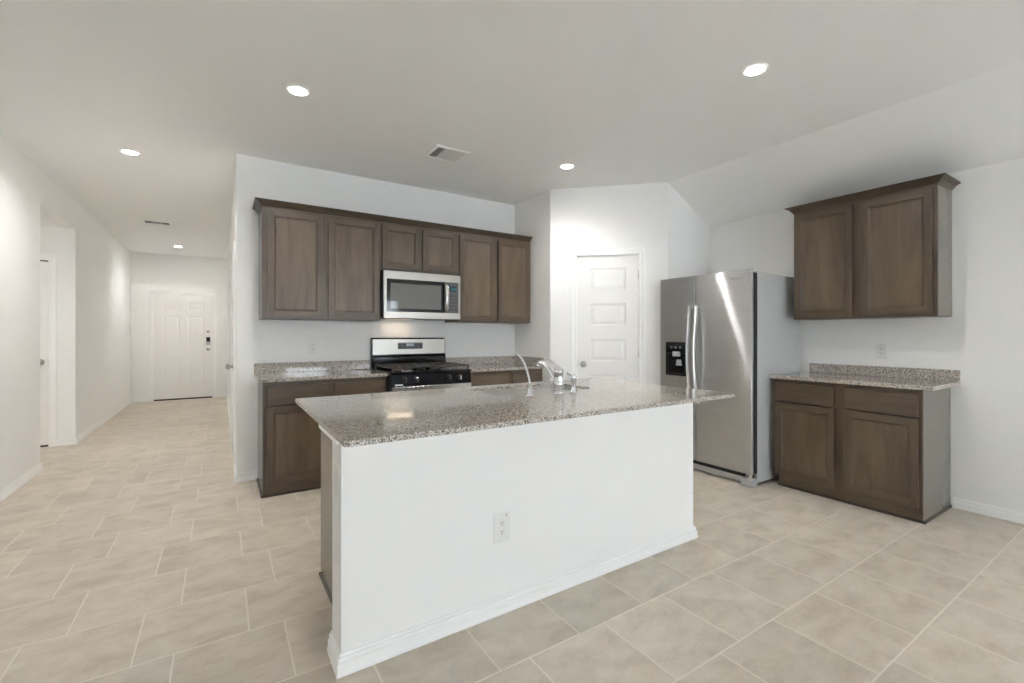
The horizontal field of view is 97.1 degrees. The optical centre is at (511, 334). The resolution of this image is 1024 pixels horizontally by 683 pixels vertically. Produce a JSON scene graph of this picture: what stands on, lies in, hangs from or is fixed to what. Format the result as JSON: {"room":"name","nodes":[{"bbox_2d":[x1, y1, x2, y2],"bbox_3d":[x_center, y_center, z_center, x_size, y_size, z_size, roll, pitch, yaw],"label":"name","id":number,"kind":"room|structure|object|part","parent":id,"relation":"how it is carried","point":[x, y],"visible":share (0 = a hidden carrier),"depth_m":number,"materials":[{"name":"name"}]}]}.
{"room":"kitchen","nodes":[
{"label":"kitchen","id":0,"kind":"room"},
{"bbox_2d":[40,226,60,438],"bbox_3d":[-6.212,0.020,4.381,2.690,2.440,0.120,0,0,-33],"label":"wall","id":1,"kind":"structure","parent":0,"point":[50,237],"depth_m":5.04,"materials":[{"name":"white paint"}]},
{"bbox_2d":[40,260,47,446],"bbox_3d":[-5.452,0.207,4.795,0.762,2.063,0.099,0,0,-33],"label":"door","id":2,"kind":"structure","parent":1,"relation":"in","point":[43,263],"depth_m":4.99,"materials":[{"name":"white paint"}]},
{"bbox_2d":[40,254,56,446],"bbox_3d":[-5.484,0.174,4.839,0.900,2.131,0.137,0,0,-33],"label":"trim","id":3,"kind":"structure","parent":1,"relation":"attached to","point":[52,259],"depth_m":5.01,"materials":[{"name":"white paint"}]},
{"bbox_2d":[56,438,76,445],"bbox_3d":[-5.005,1.203,5.078,0.172,0.074,0.014,0,0,-33],"label":"baseboard","id":4,"kind":"structure","parent":1,"relation":"attached to","point":[68,441],"depth_m":5.07,"materials":[{"name":"white paint"}]},
{"bbox_2d":[40,214,60,227],"bbox_3d":[-5.859,-1.280,3.832,2.690,0.160,1.425,0,0,-33],"label":"ceiling","id":5,"kind":"structure","parent":0,"point":[44,221],"depth_m":4.83,"materials":[{"name":"white paint"}]},
{"bbox_2d":[0,131,130,490],"bbox_3d":[-2.783,-0.141,1.646,0.120,2.762,15.620,0,0,-33],"label":"wall","id":6,"kind":"structure","parent":0,"point":[95,265],"depth_m":4.48,"materials":[{"name":"white paint"}]},
{"bbox_2d":[0,399,131,501],"bbox_3d":[-2.759,1.203,1.733,0.014,0.074,15.500,0,0,-33],"label":"baseboard","id":7,"kind":"structure","parent":6,"relation":"attached to","point":[12,487],"depth_m":4.02,"materials":[{"name":"white paint"}]},
{"bbox_2d":[131,251,227,400],"bbox_3d":[-6.360,-0.141,8.703,1.738,2.762,0.120,0,0,-33],"label":"wall","id":8,"kind":"structure","parent":0,"point":[149,271],"depth_m":8.52,"materials":[{"name":"white paint"}]},
{"bbox_2d":[131,393,226,402],"bbox_3d":[-6.324,1.203,8.646,1.498,0.074,0.014,0,0,-33],"label":"baseboard","id":9,"kind":"structure","parent":8,"relation":"attached to","point":[134,400],"depth_m":8.35,"materials":[{"name":"white paint"}]},
{"bbox_2d":[149,290,215,401],"bbox_3d":[-6.292,0.203,8.665,1.032,2.074,0.018,0,0,-33],"label":"trim","id":10,"kind":"structure","parent":8,"relation":"attached to","point":[151,292],"depth_m":8.48,"materials":[{"name":"white paint"}]},
{"bbox_2d":[154,294,211,400],"bbox_3d":[-6.276,0.236,8.640,0.908,2.004,0.075,0,0,-33],"label":"door","id":11,"kind":"structure","parent":8,"relation":"in","point":[182,323],"depth_m":8.65,"materials":[{"name":"white paint"}]},
{"bbox_2d":[228,166,235,463],"bbox_3d":[-3.989,-0.141,6.512,0.120,2.762,6.130,0,0,-33],"label":"wall","id":12,"kind":"structure","parent":0,"point":[232,237],"depth_m":5.67,"materials":[{"name":"white paint"}]},
{"bbox_2d":[226,259,232,452],"bbox_3d":[-2.792,0.219,4.472,0.073,2.018,0.767,0,0,-33],"label":"door","id":13,"kind":"structure","parent":12,"relation":"in","point":[228,366],"depth_m":4.69,"materials":[{"name":"white paint"}]},
{"bbox_3d":[-2.622,0.295,4.199,0.064,0.066,0.066,0,0,-33],"label":"knob","id":14,"kind":"part","parent":13,"relation":"part of","materials":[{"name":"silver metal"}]},
{"bbox_2d":[227,393,235,481],"bbox_3d":[-4.009,1.203,6.420,0.014,0.074,6.264,0,0,-33],"label":"baseboard","id":15,"kind":"structure","parent":12,"relation":"attached to","point":[227,393],"depth_m":6.05,"materials":[{"name":"white paint"}]},
{"bbox_2d":[231,241,234,470],"bbox_3d":[-2.768,0.191,4.489,0.016,2.099,0.895,0,0,-33],"label":"trim","id":16,"kind":"structure","parent":12,"relation":"attached to","point":[233,247],"depth_m":4.11,"materials":[{"name":"white paint"}]},
{"bbox_2d":[236,154,514,472],"bbox_3d":[-1.124,-0.141,4.639,2.912,2.762,0.120,0,0,-33],"label":"wall","id":17,"kind":"structure","parent":0,"point":[257,341],"depth_m":4.14,"materials":[{"name":"white paint"}]},
{"bbox_2d":[235,470,257,482],"bbox_3d":[-2.254,1.203,3.833,0.168,0.074,0.014,0,0,-33],"label":"baseboard","id":18,"kind":"structure","parent":17,"relation":"attached to","point":[252,475],"depth_m":3.83,"materials":[{"name":"white paint"}]},
{"bbox_2d":[254,360,369,373],"bbox_3d":[-1.792,0.288,4.125,0.978,0.086,0.021,0,0,-33],"label":"backsplash","id":19,"kind":"structure","parent":17,"relation":"attached to","point":[354,364],"depth_m":4.09,"materials":[{"name":"stone"}]},
{"bbox_2d":[308,341,316,353],"bbox_3d":[-1.816,0.112,4.117,0.072,0.116,0.009,0,0,-33],"label":"wall outlet","id":20,"kind":"object","parent":17,"relation":"attached to","point":[312,345],"visible":1,"depth_m":4.11,"materials":[{"name":"white plastic"}]},
{"bbox_2d":[259,206,379,320],"bbox_3d":[-1.686,-0.586,4.002,0.953,0.914,0.342,0,0,-33],"label":"upper cabinet","id":21,"kind":"object","parent":17,"relation":"attached to","point":[313,266],"visible":1,"depth_m":3.83,"materials":[{"name":"brown wood"}]},
{"bbox_3d":[-2.091,-0.581,3.755,0.004,0.902,0.317,0,0,-33],"label":"panel","id":22,"kind":"part","parent":21,"relation":"part of","materials":[{"name":"brown laminate"}]},
{"bbox_3d":[-1.788,-0.580,3.745,0.415,0.856,0.020,0,0,-33],"label":"door","id":23,"kind":"part","parent":21,"relation":"part of","materials":[{"name":"brown wood"}]},
{"bbox_3d":[-1.394,-0.580,3.998,0.432,0.856,0.020,0,0,-33],"label":"door","id":24,"kind":"part","parent":21,"relation":"part of","materials":[{"name":"brown wood"}]},
{"bbox_2d":[252,197,532,241],"bbox_3d":[-0.995,-1.056,4.429,2.672,0.052,0.370,0,0,-33],"label":"crown molding","id":25,"kind":"structure","parent":17,"relation":"attached to","point":[258,202],"depth_m":4.09,"materials":[{"name":"brown wood"}]},
{"bbox_2d":[380,222,457,275],"bbox_3d":[-0.956,-0.819,4.471,0.779,0.449,0.342,0,0,-33],"label":"upper cabinet","id":26,"kind":"object","parent":17,"relation":"attached to","point":[403,248],"visible":0.84,"depth_m":4.31,"materials":[{"name":"brown wood"}]},
{"bbox_3d":[-1.034,-0.812,4.229,0.358,0.391,0.020,0,0,-33],"label":"door","id":27,"kind":"part","parent":26,"relation":"part of","materials":[{"name":"brown wood"}]},
{"bbox_2d":[380,270,459,320],"bbox_3d":[-0.928,-0.365,4.426,0.767,0.438,0.444,0,0,-33],"label":"microwave","id":28,"kind":"object","parent":26,"relation":"attached to","point":[403,295],"visible":0.98,"depth_m":4.26,"materials":[{"name":"silver metal"}]},
{"bbox_3d":[-0.900,-0.362,4.253,0.566,0.299,0.020,0,0,-33],"label":"door","id":29,"kind":"part","parent":28,"relation":"part of","materials":[{"name":"black glass"}]},
{"bbox_3d":[-0.632,-0.362,4.383,0.039,0.281,0.053,0,0,-33],"label":"handle","id":30,"kind":"part","parent":28,"relation":"part of","materials":[{"name":"metal"}]},
{"bbox_3d":[-0.599,-0.362,4.446,0.148,0.299,0.020,0,0,-33],"label":"control panel","id":31,"kind":"part","parent":28,"relation":"part of","materials":[{"name":"grey"}]},
{"bbox_3d":[-0.706,-0.812,4.441,0.363,0.391,0.020,0,0,-33],"label":"door","id":32,"kind":"part","parent":26,"relation":"part of","materials":[{"name":"brown wood"}]},
{"bbox_2d":[446,356,513,364],"bbox_3d":[-0.344,0.288,5.056,0.905,0.086,0.021,0,0,-33],"label":"backsplash","id":33,"kind":"structure","parent":17,"relation":"attached to","point":[489,359],"depth_m":5.05,"materials":[{"name":"stone"}]},
{"bbox_2d":[445,233,529,323],"bbox_3d":[-0.254,-0.586,4.923,0.890,0.914,0.342,0,0,-33],"label":"upper cabinet","id":34,"kind":"object","parent":17,"relation":"attached to","point":[494,273],"visible":0.94,"depth_m":4.76,"materials":[{"name":"brown wood"}]},
{"bbox_3d":[-0.354,-0.580,4.667,0.416,0.856,0.020,0,0,-33],"label":"door","id":35,"kind":"part","parent":34,"relation":"part of","materials":[{"name":"brown wood"}]},
{"bbox_3d":[0.025,-0.580,4.911,0.410,0.856,0.020,0,0,-33],"label":"door","id":36,"kind":"part","parent":34,"relation":"part of","materials":[{"name":"brown wood"}]},
{"bbox_2d":[0,0,1023,258],"bbox_3d":[-0.318,-1.412,3.303,6.060,0.620,15.740,0,0,-33],"label":"ceiling","id":37,"kind":"structure","parent":0,"point":[852,96],"depth_m":2.89,"materials":[{"name":"white paint"}]},
{"bbox_2d":[119,149,139,155],"bbox_3d":[-3.184,-1.519,3.767,0.134,0.006,0.134,0,0,-33],"label":"recessed light","id":38,"kind":"object","parent":37,"relation":"in","point":[125,151],"visible":1,"depth_m":3.76,"materials":[{"name":"white paint"}]},
{"bbox_2d":[141,219,172,225],"bbox_3d":[-4.806,-1.517,6.123,0.323,0.010,0.200,0,0,-33],"label":"ceiling vent","id":39,"kind":"object","parent":37,"relation":"in","point":[142,220],"visible":1,"depth_m":6.12,"materials":[{"name":"white metal"}]},
{"bbox_2d":[286,85,309,96],"bbox_3d":[-1.333,-1.519,2.817,0.134,0.006,0.134,0,0,-33],"label":"recessed light","id":40,"kind":"object","parent":37,"relation":"in","point":[297,90],"visible":1,"depth_m":2.81,"materials":[{"name":"white paint"}]},
{"bbox_2d":[424,145,469,163],"bbox_3d":[-0.548,-1.517,3.803,0.303,0.010,0.270,0,0,-33],"label":"ceiling vent","id":41,"kind":"object","parent":37,"relation":"in","point":[439,152],"visible":1,"depth_m":3.79,"materials":[{"name":"white metal"}]},
{"bbox_2d":[559,163,573,168],"bbox_3d":[0.496,-1.519,4.081,0.134,0.006,0.134,0,0,-33],"label":"recessed light","id":42,"kind":"object","parent":37,"relation":"in","point":[563,166],"visible":1,"depth_m":4.08,"materials":[{"name":"white paint"}]},
{"bbox_2d":[742,63,767,76],"bbox_3d":[1.396,-1.519,2.596,0.134,0.006,0.134,0,0,-33],"label":"recessed light","id":43,"kind":"object","parent":37,"relation":"in","point":[756,69],"visible":1,"depth_m":2.59,"materials":[{"name":"white paint"}]},
{"bbox_2d":[0,397,1023,682],"bbox_3d":[-1.449,1.290,2.576,8.750,0.100,15.740,0,0,-33],"label":"floor","id":44,"kind":"structure","parent":0,"point":[135,553],"depth_m":2.17,"materials":[{"name":"beige tile"}]},
{"bbox_2d":[256,377,385,497],"bbox_3d":[-1.638,0.800,3.896,0.955,0.878,0.572,0,0,-33],"label":"base cabinet","id":45,"kind":"object","parent":44,"relation":"on","point":[289,438],"visible":0.48,"depth_m":3.54,"materials":[{"name":"brown wood"}]},
{"bbox_3d":[-2.035,0.793,3.654,0.004,0.858,0.547,0,0,-33],"label":"panel","id":46,"kind":"part","parent":45,"relation":"part of","materials":[{"name":"brown laminate"}]},
{"bbox_3d":[-1.645,1.231,3.907,0.955,0.016,0.544,0,0,-33],"label":"shoe moulding","id":47,"kind":"part","parent":45,"relation":"part of","materials":[{"name":"brown wood"}]},
{"bbox_3d":[-1.643,1.194,3.917,0.942,0.088,0.530,0,0,-33],"label":"board","id":48,"kind":"part","parent":45,"relation":"part of","materials":[{"name":"brown wood"}]},
{"bbox_3d":[-1.670,0.846,3.547,0.446,0.581,0.020,0,0,-33],"label":"door","id":49,"kind":"part","parent":45,"relation":"part of","materials":[{"name":"brown wood"}]},
{"bbox_3d":[-1.670,0.466,3.547,0.446,0.147,0.020,0,0,-33],"label":"drawer","id":50,"kind":"part","parent":45,"relation":"part of","materials":[{"name":"brown wood"}]},
{"bbox_2d":[254,360,387,382],"bbox_3d":[-1.642,0.303,3.891,0.978,0.116,0.577,0,0,-33],"label":"countertop","id":51,"kind":"structure","parent":45,"relation":"on","point":[321,370],"depth_m":3.94,"materials":[{"name":"stone"}]},
{"bbox_3d":[-1.275,0.466,3.801,0.415,0.147,0.020,0,0,-33],"label":"drawer","id":52,"kind":"part","parent":45,"relation":"part of","materials":[{"name":"brown wood"}]},
{"bbox_2d":[319,430,331,604],"bbox_3d":[-0.009,0.792,2.625,1.974,0.895,0.651,0,0,-33],"label":"base cabinet","id":53,"kind":"object","parent":44,"relation":"on","point":[325,574],"visible":0.1,"depth_m":2.22,"materials":[{"name":"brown wood"}]},
{"bbox_3d":[-0.002,1.231,2.613,1.974,0.016,0.624,0,0,-33],"label":"shoe moulding","id":54,"kind":"part","parent":53,"relation":"part of","materials":[{"name":"brown wood"}]},
{"bbox_2d":[295,378,734,446],"bbox_3d":[0.066,0.335,2.401,2.076,0.019,1.103,0,0,-33],"label":"countertop","id":55,"kind":"structure","parent":53,"relation":"on","point":[354,420],"depth_m":2.05,"materials":[{"name":"stone"}]},
{"bbox_2d":[513,354,534,396],"bbox_3d":[0.061,0.215,2.445,0.042,0.220,0.198,0,0,-33],"label":"water tap","id":56,"kind":"object","parent":55,"relation":"on","point":[530,390],"visible":1,"depth_m":2.39,"materials":[{"name":"silver metal"}]},
{"bbox_3d":[0.053,0.194,2.458,0.012,0.178,0.166,0,0,-33],"label":"spout","id":57,"kind":"part","parent":56,"relation":"part of","materials":[{"name":"silver metal"}]},
{"bbox_2d":[477,386,578,395],"bbox_3d":[0.116,0.446,2.732,0.724,0.200,0.424,0,0,-33],"label":"sink","id":58,"kind":"object","parent":55,"relation":"in","point":[517,391],"visible":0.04,"depth_m":2.91,"materials":[{"name":"metal"}]},
{"bbox_2d":[536,357,563,394],"bbox_3d":[0.213,0.226,2.553,0.060,0.197,0.224,0,0,-33],"label":"faucet","id":59,"kind":"object","parent":55,"relation":"on","point":[556,375],"visible":1,"depth_m":2.47,"materials":[{"name":"silver metal"}]},
{"bbox_3d":[0.204,0.210,2.562,0.029,0.124,0.178,0,0,-34],"label":"spout","id":60,"kind":"part","parent":59,"relation":"part of","materials":[{"name":"silver metal"}]},
{"bbox_2d":[567,371,577,392],"bbox_3d":[0.343,0.265,2.551,0.044,0.119,0.060,0,0,-33],"label":"sprayer","id":61,"kind":"object","parent":55,"relation":"on","point":[573,376],"visible":1,"depth_m":2.53,"materials":[{"name":"silver metal"}]},
{"bbox_2d":[371,337,470,391],"bbox_3d":[-0.861,0.633,4.304,0.770,1.211,0.718,0,0,-33],"label":"gas range","id":62,"kind":"object","parent":44,"relation":"on","point":[410,364],"visible":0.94,"depth_m":4.30,"materials":[{"name":"black"}]},
{"bbox_3d":[-1.024,0.110,4.558,0.260,0.064,0.006,0,0,-33],"label":"display panel","id":63,"kind":"part","parent":62,"relation":"part of","materials":[{"name":"grey"}]},
{"bbox_2d":[372,367,470,374],"bbox_3d":[-0.862,0.336,4.306,0.770,0.020,0.575,0,0,-33],"label":"cooktop","id":64,"kind":"object","parent":62,"relation":"in","point":[436,370],"depth_m":4.13,"materials":[{"name":"black metal"}]},
{"bbox_3d":[-0.711,0.728,4.070,0.756,0.555,0.040,0,0,-33],"label":"oven door","id":65,"kind":"part","parent":62,"relation":"part of","materials":[{"name":"metal"}]},
{"bbox_3d":[-0.714,0.396,4.075,0.764,0.098,0.027,0,0,-33],"label":"control panel","id":66,"kind":"part","parent":62,"relation":"part of","materials":[{"name":"black metal"}]},
{"bbox_2d":[471,369,541,385],"bbox_3d":[-0.194,0.800,4.825,0.898,0.878,0.572,0,0,-33],"label":"base cabinet","id":67,"kind":"object","parent":44,"relation":"on","point":[507,376],"visible":0.15,"depth_m":4.57,"materials":[{"name":"brown wood"}]},
{"bbox_3d":[-0.219,0.466,4.481,0.448,0.147,0.020,0,0,-33],"label":"drawer","id":68,"kind":"part","parent":67,"relation":"part of","materials":[{"name":"brown wood"}]},
{"bbox_2d":[446,356,543,371],"bbox_3d":[-0.193,0.303,4.823,0.905,0.116,0.577,0,0,-33],"label":"countertop","id":69,"kind":"structure","parent":67,"relation":"on","point":[489,363],"depth_m":4.94,"materials":[{"name":"stone"}]},
{"bbox_3d":[0.159,0.466,4.724,0.378,0.147,0.020,0,0,-33],"label":"drawer","id":70,"kind":"part","parent":67,"relation":"part of","materials":[{"name":"brown wood"}]},
{"bbox_2d":[319,403,697,678],"bbox_3d":[0.236,0.792,2.200,2.142,0.894,0.321,0,0,-33],"label":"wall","id":71,"kind":"structure","parent":44,"relation":"on","point":[417,562],"depth_m":1.99,"materials":[{"name":"white paint"}]},
{"bbox_2d":[334,463,338,497],"bbox_3d":[-0.666,0.550,1.706,0.009,0.115,0.070,0,0,-33],"label":"electrical outlet","id":72,"kind":"object","parent":71,"relation":"attached to","point":[336,468],"visible":1,"depth_m":1.69,"materials":[{"name":"white plastic"}]},
{"bbox_2d":[494,511,509,543],"bbox_3d":[-0.044,0.861,2.019,0.084,0.130,0.009,0,0,-33],"label":"wall outlet","id":73,"kind":"object","parent":71,"relation":"attached to","point":[501,520],"visible":1,"depth_m":2.02,"materials":[{"name":"white plastic"}]},
{"bbox_2d":[499,519,505,526],"bbox_3d":[-0.043,0.842,2.017,0.033,0.029,0.003,0,0,-33],"label":"receptacle","id":74,"kind":"object","parent":73,"relation":"attached to","point":[502,522],"depth_m":2.02,"materials":[{"name":"grey plastic"}]},
{"bbox_2d":[499,528,505,535],"bbox_3d":[-0.043,0.880,2.017,0.033,0.029,0.003,0,0,-33],"label":"receptacle","id":75,"kind":"object","parent":73,"relation":"attached to","point":[502,531],"depth_m":2.02,"materials":[{"name":"grey plastic"}]},
{"bbox_3d":[0.205,1.202,2.267,2.101,0.075,0.176,0,0,-33],"label":"baseboard","id":76,"kind":"part","parent":71,"relation":"part of","materials":[{"name":"white paint"}]},
{"bbox_2d":[661,269,799,487],"bbox_3d":[1.984,0.352,4.215,0.881,1.773,0.906,0,0,-33],"label":"refrigerator","id":77,"kind":"object","parent":44,"relation":"on","point":[728,332],"visible":0.91,"depth_m":3.87,"materials":[{"name":"grey metal"}]},
{"bbox_3d":[1.540,0.179,4.237,0.020,0.045,0.075,0,0,-33],"label":"dispenser spout","id":78,"kind":"part","parent":77,"relation":"part of","materials":[{"name":"grey plastic"}]},
{"bbox_3d":[1.559,0.300,4.254,0.024,1.668,0.382,0,0,-33],"label":"door","id":79,"kind":"part","parent":77,"relation":"part of","materials":[{"name":"metal"}]},
{"bbox_3d":[1.596,0.180,4.082,0.083,0.886,0.021,0,0,-33],"label":"handle","id":80,"kind":"part","parent":77,"relation":"part of","materials":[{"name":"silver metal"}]},
{"bbox_3d":[1.632,0.180,4.025,0.083,0.886,0.021,0,0,-33],"label":"handle","id":81,"kind":"part","parent":77,"relation":"part of","materials":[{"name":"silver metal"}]},
{"bbox_3d":[1.806,0.300,3.869,0.024,1.668,0.516,0,0,-33],"label":"door","id":82,"kind":"part","parent":77,"relation":"part of","materials":[{"name":"metal"}]},
{"bbox_2d":[774,379,951,524],"bbox_3d":[2.666,0.800,3.497,0.590,0.878,0.957,0,0,-33],"label":"base cabinet","id":83,"kind":"object","parent":44,"relation":"on","point":[885,450],"visible":0.88,"depth_m":3.21,"materials":[{"name":"brown wood"}]},
{"bbox_3d":[2.292,0.466,3.552,0.020,0.147,0.423,0,0,-33],"label":"drawer","id":84,"kind":"part","parent":83,"relation":"part of","materials":[{"name":"brown wood"}]},
{"bbox_3d":[2.292,0.846,3.552,0.020,0.581,0.423,0,0,-33],"label":"door","id":85,"kind":"part","parent":83,"relation":"part of","materials":[{"name":"brown wood"}]},
{"bbox_3d":[2.687,1.194,3.502,0.548,0.088,0.916,0,0,-33],"label":"board","id":86,"kind":"part","parent":83,"relation":"part of","materials":[{"name":"brown wood"}]},
{"bbox_3d":[2.684,1.231,3.493,0.562,0.016,0.929,0,0,-33],"label":"shoe moulding","id":87,"kind":"part","parent":83,"relation":"part of","materials":[{"name":"brown wood"}]},
{"bbox_2d":[770,363,960,390],"bbox_3d":[2.670,0.306,3.487,0.594,0.108,1.024,0,0,-33],"label":"countertop","id":88,"kind":"structure","parent":83,"relation":"on","point":[878,376],"depth_m":3.43,"materials":[{"name":"stone"}]},
{"bbox_3d":[2.554,0.466,3.144,0.020,0.147,0.424,0,0,-33],"label":"drawer","id":89,"kind":"part","parent":83,"relation":"part of","materials":[{"name":"brown wood"}]},
{"bbox_3d":[2.554,0.846,3.144,0.020,0.581,0.424,0,0,-33],"label":"door","id":90,"kind":"part","parent":83,"relation":"part of","materials":[{"name":"brown wood"}]},
{"bbox_3d":[2.928,0.793,3.111,0.565,0.858,0.004,0,0,-33],"label":"panel","id":91,"kind":"part","parent":83,"relation":"part of","materials":[{"name":"grey laminate"}]},
{"bbox_2d":[515,190,549,380],"bbox_3d":[0.267,-0.141,5.056,0.120,2.762,0.685,0,0,-33],"label":"wall","id":92,"kind":"structure","parent":0,"point":[532,215],"depth_m":4.93,"materials":[{"name":"white paint"}]},
{"bbox_2d":[514,356,543,365],"bbox_3d":[0.184,0.288,5.054,0.020,0.086,0.554,0,0,-33],"label":"backsplash","id":93,"kind":"structure","parent":92,"relation":"attached to","point":[528,360],"depth_m":5.04,"materials":[{"name":"stone"}]},
{"bbox_2d":[550,182,667,384],"bbox_3d":[0.990,-0.141,4.680,1.174,2.762,0.120,0,0,11],"label":"wall","id":94,"kind":"structure","parent":0,"point":[633,215],"depth_m":4.62,"materials":[{"name":"white paint"}]},
{"bbox_2d":[577,255,638,381],"bbox_3d":[0.981,0.209,4.624,0.622,2.037,0.099,0,0,11],"label":"door","id":95,"kind":"structure","parent":94,"relation":"in","point":[608,348],"depth_m":4.64,"materials":[{"name":"white paint"}]},
{"bbox_3d":[0.733,0.305,4.655,0.066,0.066,0.064,0,0,11],"label":"knob","id":96,"kind":"part","parent":95,"relation":"part of","materials":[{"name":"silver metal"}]},
{"bbox_2d":[570,247,645,382],"bbox_3d":[0.985,0.179,4.672,0.750,2.121,0.137,0,0,11],"label":"trim","id":97,"kind":"structure","parent":94,"relation":"attached to","point":[640,251],"depth_m":4.60,"materials":[{"name":"white paint"}]},
{"bbox_2d":[668,183,708,278],"bbox_3d":[1.809,-0.141,4.743,0.685,2.762,0.120,0,0,-33],"label":"wall","id":98,"kind":"structure","parent":0,"point":[688,234],"depth_m":4.66,"materials":[{"name":"white paint"}]},
{"bbox_2d":[709,157,1023,511],"bbox_3d":[4.277,0.028,1.651,0.120,2.425,7.990,0,0,-33],"label":"wall","id":99,"kind":"structure","parent":0,"point":[983,337],"depth_m":3.18,"materials":[{"name":"white paint"}]},
{"bbox_2d":[785,173,960,319],"bbox_3d":[2.771,-0.608,3.554,0.351,0.957,1.028,0,0,-33],"label":"upper cabinet","id":100,"kind":"object","parent":99,"relation":"attached to","point":[885,251],"visible":1,"depth_m":3.38,"materials":[{"name":"brown wood"}]},
{"bbox_3d":[2.528,-0.580,3.679,0.020,0.856,0.414,0,0,-33],"label":"door","id":101,"kind":"part","parent":100,"relation":"part of","materials":[{"name":"brown wood"}]},
{"bbox_3d":[2.771,-1.060,3.554,0.349,0.052,1.028,0,0,-33],"label":"crown","id":102,"kind":"part","parent":100,"relation":"part of","materials":[{"name":"brown wood"}]},
{"bbox_3d":[2.783,-0.580,3.283,0.020,0.856,0.412,0,0,-33],"label":"door","id":103,"kind":"part","parent":100,"relation":"part of","materials":[{"name":"brown wood"}]},
{"bbox_3d":[3.044,-0.581,3.178,0.297,0.902,0.004,0,0,-33],"label":"panel","id":104,"kind":"part","parent":100,"relation":"part of","materials":[{"name":"grey laminate"}]},
{"bbox_2d":[876,344,886,358],"bbox_3d":[2.944,0.130,3.603,0.009,0.116,0.072,0,0,-33],"label":"wall outlet","id":105,"kind":"object","parent":99,"relation":"attached to","point":[881,349],"visible":1,"depth_m":3.60,"materials":[{"name":"white plastic"}]},
{"bbox_2d":[809,363,959,380],"bbox_3d":[2.922,0.292,3.624,0.021,0.080,0.975,0,0,-33],"label":"backsplash","id":106,"kind":"structure","parent":99,"relation":"attached to","point":[899,372],"depth_m":3.55,"materials":[{"name":"stone"}]},
{"bbox_2d":[952,497,1023,523],"bbox_3d":[4.742,1.203,0.803,0.014,0.074,5.820,0,0,-33],"label":"baseboard","id":107,"kind":"structure","parent":99,"relation":"attached to","point":[967,505],"depth_m":3.09,"materials":[{"name":"white paint"}]}
]}

